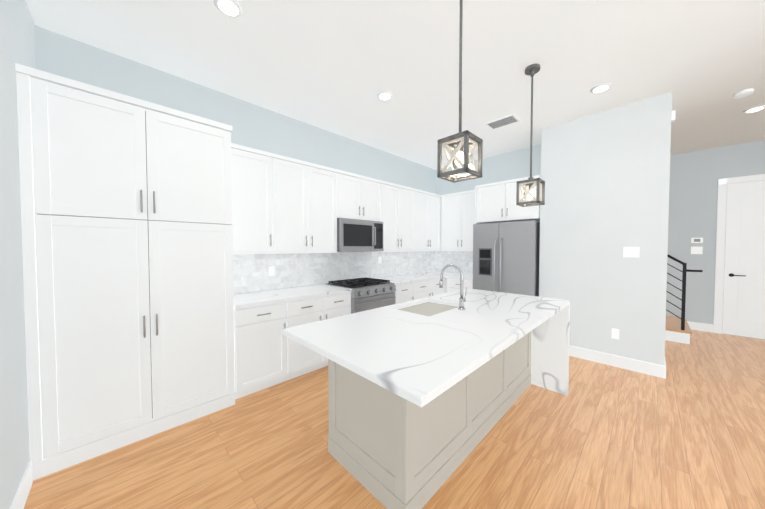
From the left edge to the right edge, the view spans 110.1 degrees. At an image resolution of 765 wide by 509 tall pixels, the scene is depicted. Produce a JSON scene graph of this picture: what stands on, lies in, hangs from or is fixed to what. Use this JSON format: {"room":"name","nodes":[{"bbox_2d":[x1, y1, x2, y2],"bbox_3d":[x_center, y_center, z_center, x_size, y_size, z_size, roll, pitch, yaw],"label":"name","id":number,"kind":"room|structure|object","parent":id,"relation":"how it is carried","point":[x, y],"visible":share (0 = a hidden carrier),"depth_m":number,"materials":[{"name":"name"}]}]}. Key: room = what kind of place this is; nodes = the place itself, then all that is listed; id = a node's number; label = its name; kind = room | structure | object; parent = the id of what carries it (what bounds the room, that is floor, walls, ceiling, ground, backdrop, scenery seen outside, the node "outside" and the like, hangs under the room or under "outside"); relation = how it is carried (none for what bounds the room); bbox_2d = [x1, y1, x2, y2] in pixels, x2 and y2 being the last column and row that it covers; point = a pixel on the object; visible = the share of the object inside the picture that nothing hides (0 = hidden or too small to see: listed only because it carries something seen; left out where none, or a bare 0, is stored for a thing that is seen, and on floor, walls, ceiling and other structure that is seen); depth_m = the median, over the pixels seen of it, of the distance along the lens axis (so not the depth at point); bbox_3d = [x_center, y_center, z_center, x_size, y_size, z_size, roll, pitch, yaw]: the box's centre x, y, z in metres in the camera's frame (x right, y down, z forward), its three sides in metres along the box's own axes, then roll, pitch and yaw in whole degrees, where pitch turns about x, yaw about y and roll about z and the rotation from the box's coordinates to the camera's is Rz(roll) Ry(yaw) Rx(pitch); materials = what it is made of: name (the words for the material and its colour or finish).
{"room":"kitchen","nodes":[
{"label":"kitchen","id":0,"kind":"room"},
{"bbox_2d":[0,0,35,508],"bbox_3d":[-0.073,-0.096,-0.595,0.150,3.050,7.500,-2,2,-45],"label":"wall","id":1,"kind":"structure","parent":0,"point":[17,35],"depth_m":1.43,"materials":[{"name":"paint"}]},
{"bbox_2d":[10,461,32,508],"bbox_3d":[0.200,1.366,-0.715,0.014,0.135,6.530,-2,2,-45],"label":"baseboard","id":2,"kind":"structure","parent":1,"relation":"attached to","point":[26,482],"depth_m":1.46,"materials":[{"name":"white wood"}]},
{"bbox_2d":[35,25,435,293],"bbox_3d":[0.060,-0.236,4.724,7.550,3.050,0.150,-2,2,-45],"label":"wall","id":3,"kind":"structure","parent":0,"point":[254,126],"depth_m":2.90,"materials":[{"name":"paint"}]},
{"bbox_2d":[231,143,278,253],"bbox_3d":[-1.445,-0.557,2.858,0.524,1.050,0.350,-2,2,-45],"label":"upper cabinet","id":4,"kind":"object","parent":3,"relation":"attached to","point":[255,172],"depth_m":2.75,"materials":[{"name":"white wood"}]},
{"bbox_2d":[279,155,342,250],"bbox_3d":[-1.007,-0.569,3.294,0.958,1.050,0.350,-2,2,-45],"label":"upper cabinet","id":5,"kind":"object","parent":3,"relation":"attached to","point":[281,204],"depth_m":3.17,"materials":[{"name":"white wood"}]},
{"bbox_2d":[233,251,436,293],"bbox_3d":[-0.317,0.151,4.250,4.065,0.499,0.002,-2,2,-45],"label":"tile backsplash","id":6,"kind":"structure","parent":3,"relation":"attached to","point":[250,272],"depth_m":3.69,"materials":[{"name":"tile"}]},
{"bbox_2d":[269,266,274,275],"bbox_3d":[-1.339,0.199,3.227,0.070,0.114,0.006,-2,2,-45],"label":"outlet","id":7,"kind":"object","parent":6,"relation":"attached to","point":[271,270],"depth_m":3.23,"materials":[{"name":"white plastic"}]},
{"bbox_2d":[343,171,382,221],"bbox_3d":[-0.432,-0.799,3.861,0.786,0.620,0.350,-2,2,-45],"label":"upper cabinet","id":8,"kind":"object","parent":3,"relation":"attached to","point":[362,195],"depth_m":3.76,"materials":[{"name":"white wood"}]},
{"bbox_2d":[337,218,383,251],"bbox_3d":[-0.390,-0.263,3.832,0.777,0.439,0.470,-2,2,-45],"label":"microwave","id":9,"kind":"object","parent":8,"relation":"attached to","point":[355,235],"visible":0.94,"depth_m":3.65,"materials":[{"name":"metal"}]},
{"bbox_2d":[383,181,418,250],"bbox_3d":[0.136,-0.599,4.433,0.941,1.050,0.350,-2,2,-45],"label":"upper cabinet","id":10,"kind":"object","parent":3,"relation":"attached to","point":[400,203],"depth_m":4.34,"materials":[{"name":"white wood"}]},
{"bbox_2d":[419,191,441,250],"bbox_3d":[0.689,-0.613,4.983,0.865,1.050,0.350,-2,2,-45],"label":"upper cabinet","id":11,"kind":"object","parent":3,"relation":"attached to","point":[429,203],"depth_m":4.91,"materials":[{"name":"white wood"}]},
{"bbox_2d":[24,330,764,508],"bbox_3d":[2.601,1.419,2.110,7.800,0.120,7.600,-2,2,-45],"label":"floor","id":12,"kind":"structure","parent":0,"point":[688,432],"depth_m":1.82,"materials":[{"name":"brown wood"}]},
{"bbox_2d":[15,63,234,479],"bbox_3d":[-1.925,0.119,2.182,1.131,2.475,0.656,-2,2,-45],"label":"pantry cabinet","id":13,"kind":"object","parent":12,"relation":"on","point":[126,226],"visible":1,"depth_m":1.86,"materials":[{"name":"white wood"}]},
{"bbox_2d":[234,301,293,398],"bbox_3d":[-1.342,0.911,2.809,0.546,0.858,0.620,-2,2,-45],"label":"base cabinet","id":14,"kind":"object","parent":12,"relation":"on","point":[267,353],"depth_m":2.57,"materials":[{"name":"white wood"}]},
{"bbox_2d":[233,284,351,309],"bbox_3d":[-1.068,0.453,3.062,1.313,0.040,0.632,-2,2,-45],"label":"countertop","id":15,"kind":"structure","parent":14,"relation":"on","point":[252,299],"depth_m":2.92,"materials":[{"name":"stone"}]},
{"bbox_2d":[294,293,350,377],"bbox_3d":[-0.921,0.900,3.227,0.888,0.858,0.620,-2,2,-45],"label":"base cabinet","id":16,"kind":"object","parent":12,"relation":"on","point":[306,360],"depth_m":2.96,"materials":[{"name":"white wood"}]},
{"bbox_2d":[326,277,395,313],"bbox_3d":[-0.293,0.844,3.769,0.756,0.942,0.718,-2,2,-45],"label":"range","id":17,"kind":"object","parent":12,"relation":"on","point":[369,293],"visible":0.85,"depth_m":3.54,"materials":[{"name":"silver metal"}]},
{"bbox_2d":[395,282,417,303],"bbox_3d":[0.121,0.873,4.266,0.516,0.858,0.620,-2,2,-45],"label":"base cabinet","id":18,"kind":"object","parent":12,"relation":"on","point":[406,292],"depth_m":4.06,"materials":[{"name":"white wood"}]},
{"bbox_2d":[418,278,445,298],"bbox_3d":[0.557,0.861,4.700,0.962,0.858,0.620,-2,2,-45],"label":"base cabinet","id":19,"kind":"object","parent":12,"relation":"on","point":[426,288],"depth_m":4.50,"materials":[{"name":"white wood"}]},
{"bbox_2d":[375,272,459,285],"bbox_3d":[0.645,0.409,4.765,1.982,0.040,0.636,-2,2,-45],"label":"countertop","id":20,"kind":"structure","parent":19,"relation":"on","point":[421,277],"depth_m":4.57,"materials":[{"name":"stone"}]},
{"bbox_2d":[445,274,472,280],"bbox_3d":[1.539,0.407,4.816,0.643,0.040,0.540,-2,2,-45],"label":"countertop","id":21,"kind":"structure","parent":19,"relation":"on","point":[469,277],"depth_m":4.73,"materials":[{"name":"stone"}]},
{"bbox_2d":[324,288,569,508],"bbox_3d":[0.691,0.918,2.212,2.044,0.876,1.060,-2,2,-45],"label":"kitchen island","id":22,"kind":"object","parent":12,"relation":"on","point":[402,453],"depth_m":1.71,"materials":[{"name":"wood"}]},
{"bbox_2d":[282,297,545,407],"bbox_3d":[0.270,0.473,1.782,1.450,0.036,1.060,-2,2,-45],"label":"island countertop","id":23,"kind":"structure","parent":22,"relation":"on","point":[414,356],"depth_m":1.43,"materials":[{"name":"white stone"}]},
{"bbox_2d":[402,300,458,315],"bbox_3d":[0.395,0.584,2.290,0.580,0.236,0.420,-2,2,-45],"label":"sink","id":24,"kind":"object","parent":23,"relation":"in","point":[428,307],"depth_m":2.40,"materials":[{"name":"grey metal"}]},
{"bbox_2d":[439,263,466,309],"bbox_3d":[0.593,0.258,2.234,0.108,0.367,0.238,-2,2,-45],"label":"faucet","id":25,"kind":"object","parent":23,"relation":"on","point":[462,300],"visible":1,"depth_m":2.15,"materials":[{"name":"silver metal"}]},
{"bbox_2d":[447,279,472,291],"bbox_3d":[1.539,0.858,4.818,0.656,0.858,0.524,-2,2,-45],"label":"base cabinet","id":26,"kind":"object","parent":12,"relation":"on","point":[453,284],"visible":0.19,"depth_m":4.66,"materials":[{"name":"white wood"}]},
{"bbox_2d":[473,220,539,295],"bbox_3d":[2.002,0.410,4.219,0.775,1.785,0.897,-2,2,-45],"label":"refrigerator","id":27,"kind":"object","parent":12,"relation":"on","point":[505,257],"visible":0.62,"depth_m":3.92,"materials":[{"name":"metal"}]},
{"bbox_2d":[665,314,691,343],"bbox_3d":[3.706,0.069,5.419,1.109,2.405,3.337,-2,2,-45],"label":"stairs","id":28,"kind":"structure","parent":12,"relation":"on","point":[674,332],"depth_m":4.04,"materials":[{"name":"wood"}]},
{"bbox_2d":[666,255,702,330],"bbox_3d":[3.459,-0.487,4.933,0.040,3.167,3.178,-2,2,-45],"label":"stair railing","id":29,"kind":"object","parent":28,"relation":"attached to","point":[683,290],"visible":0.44,"depth_m":3.95,"materials":[{"name":"black metal"}]},
{"bbox_2d":[26,0,764,169],"bbox_3d":[2.601,-1.765,2.026,7.800,0.150,7.600,-2,2,-45],"label":"ceiling","id":30,"kind":"structure","parent":0,"point":[335,66],"depth_m":2.31,"materials":[{"name":"paint"}]},
{"bbox_2d":[213,0,242,16],"bbox_3d":[-1.045,-1.677,1.813,0.176,0.014,0.176,-2,2,-45],"label":"recessed light","id":31,"kind":"object","parent":30,"relation":"in","point":[231,8],"visible":1,"depth_m":1.81,"materials":[{"name":"white plastic"}]},
{"bbox_2d":[377,91,392,99],"bbox_3d":[0.025,-1.705,2.878,0.176,0.014,0.176,-2,2,-45],"label":"recessed light","id":32,"kind":"object","parent":30,"relation":"in","point":[384,95],"visible":1,"depth_m":2.85,"materials":[{"name":"white plastic"}]},
{"bbox_2d":[437,0,482,182],"bbox_3d":[0.450,-1.063,1.539,0.185,1.226,0.185,-2,2,-45],"label":"pendant light","id":33,"kind":"object","parent":30,"relation":"hanging from","point":[458,157],"visible":1,"depth_m":1.53,"materials":[{"name":"grey metal"}]},
{"bbox_2d":[485,114,519,129],"bbox_3d":[1.564,-1.720,3.479,0.240,0.016,0.350,-2,2,-45],"label":"ceiling vent","id":34,"kind":"object","parent":30,"relation":"in","point":[504,121],"visible":0.98,"depth_m":3.46,"materials":[{"name":"white plastic"}]},
{"bbox_2d":[516,64,544,206],"bbox_3d":[1.368,-1.079,2.453,0.185,1.242,0.185,-2,2,-45],"label":"pendant light","id":35,"kind":"object","parent":30,"relation":"hanging from","point":[531,70],"visible":1,"depth_m":2.44,"materials":[{"name":"grey metal"}]},
{"bbox_2d":[590,83,611,92],"bbox_3d":[2.242,-1.702,2.743,0.176,0.014,0.176,-2,2,-45],"label":"recessed light","id":36,"kind":"object","parent":30,"relation":"in","point":[600,87],"visible":1,"depth_m":2.73,"materials":[{"name":"white plastic"}]},
{"bbox_2d":[733,88,753,98],"bbox_3d":[3.797,-1.690,2.811,0.130,0.042,0.130,-2,2,-45],"label":"smoke detector","id":37,"kind":"object","parent":30,"relation":"attached to","point":[743,93],"visible":1,"depth_m":2.79,"materials":[{"name":"white plastic"}]},
{"bbox_2d":[743,105,764,112],"bbox_3d":[4.399,-1.713,3.156,0.176,0.014,0.176,-2,2,-45],"label":"recessed light","id":38,"kind":"object","parent":30,"relation":"in","point":[754,109],"visible":0.96,"depth_m":3.14,"materials":[{"name":"white plastic"}]},
{"bbox_2d":[436,144,540,272],"bbox_3d":[1.931,-0.242,4.971,0.150,3.050,2.140,-2,2,-45],"label":"wall","id":39,"kind":"structure","parent":0,"point":[511,165],"depth_m":4.69,"materials":[{"name":"paint"}]},
{"bbox_2d":[437,251,472,273],"bbox_3d":[1.546,0.125,5.260,0.002,0.499,1.170,-2,2,-45],"label":"tile backsplash","id":40,"kind":"structure","parent":39,"relation":"attached to","point":[463,259],"depth_m":5.33,"materials":[{"name":"tile"}]},
{"bbox_2d":[441,187,484,250],"bbox_3d":[1.546,-0.613,4.989,0.349,1.050,0.819,-2,2,-45],"label":"upper cabinet","id":41,"kind":"object","parent":39,"relation":"attached to","point":[463,212],"depth_m":4.89,"materials":[{"name":"white wood"}]},
{"bbox_2d":[477,175,540,223],"bbox_3d":[2.078,-0.819,4.258,0.620,0.600,0.911,-2,2,-45],"label":"upper cabinet","id":42,"kind":"object","parent":39,"relation":"attached to","point":[496,202],"depth_m":4.07,"materials":[{"name":"white wood"}]},
{"bbox_2d":[539,92,671,365],"bbox_3d":[2.894,-0.205,3.559,0.780,3.050,1.220,-2,2,-45],"label":"wall","id":43,"kind":"structure","parent":0,"point":[605,176],"depth_m":3.18,"materials":[{"name":"paint"}]},
{"bbox_2d":[611,328,618,339],"bbox_3d":[2.759,0.941,3.166,0.008,0.120,0.070,-2,2,-45],"label":"outlet","id":44,"kind":"object","parent":43,"relation":"attached to","point":[614,333],"visible":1,"depth_m":3.16,"materials":[{"name":"white plastic"}]},
{"bbox_2d":[569,345,665,378],"bbox_3d":[2.617,1.260,3.312,0.014,0.135,1.234,-2,2,-45],"label":"baseboard","id":45,"kind":"structure","parent":43,"relation":"attached to","point":[639,366],"depth_m":3.14,"materials":[{"name":"white wood"}]},
{"bbox_2d":[623,247,639,257],"bbox_3d":[2.844,-0.027,3.054,0.010,0.120,0.136,-2,2,-45],"label":"light switch","id":46,"kind":"object","parent":43,"relation":"attached to","point":[634,252],"visible":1,"depth_m":3.05,"materials":[{"name":"white plastic"}]},
{"bbox_2d":[671,110,675,121],"bbox_3d":[3.098,-1.472,2.846,0.070,0.100,0.030,-2,2,-45],"label":"sensor","id":47,"kind":"object","parent":43,"relation":"attached to","point":[673,113],"visible":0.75,"depth_m":2.82,"materials":[{"name":"white plastic"}]},
{"bbox_2d":[666,140,764,339],"bbox_3d":[5.328,-0.234,4.678,0.150,3.050,7.350,-2,2,-45],"label":"wall","id":48,"kind":"structure","parent":0,"point":[695,176],"depth_m":4.53,"materials":[{"name":"paint"}]},
{"bbox_2d":[691,247,702,253],"bbox_3d":[5.351,-0.071,4.549,0.006,0.130,0.130,-2,2,-45],"label":"light switch","id":49,"kind":"object","parent":48,"relation":"attached to","point":[696,250],"visible":1,"depth_m":4.54,"materials":[{"name":"white plastic"}]},
{"bbox_2d":[691,238,702,242],"bbox_3d":[5.345,-0.241,4.539,0.022,0.090,0.130,-2,2,-45],"label":"thermostat","id":50,"kind":"object","parent":48,"relation":"attached to","point":[696,240],"visible":1,"depth_m":4.53,"materials":[{"name":"white plastic"}]},
{"bbox_2d":[687,321,712,332],"bbox_3d":[5.380,1.227,4.549,0.014,0.135,0.320,-2,2,-45],"label":"baseboard","id":51,"kind":"structure","parent":48,"relation":"attached to","point":[705,327],"depth_m":4.53,"materials":[{"name":"white wood"}]},
{"bbox_2d":[713,174,764,338],"bbox_3d":[5.841,0.043,4.018,0.066,2.530,1.040,-2,2,-45],"label":"door","id":52,"kind":"structure","parent":48,"relation":"attached to","point":[739,307],"depth_m":4.22,"materials":[{"name":"white wood"}]}
]}

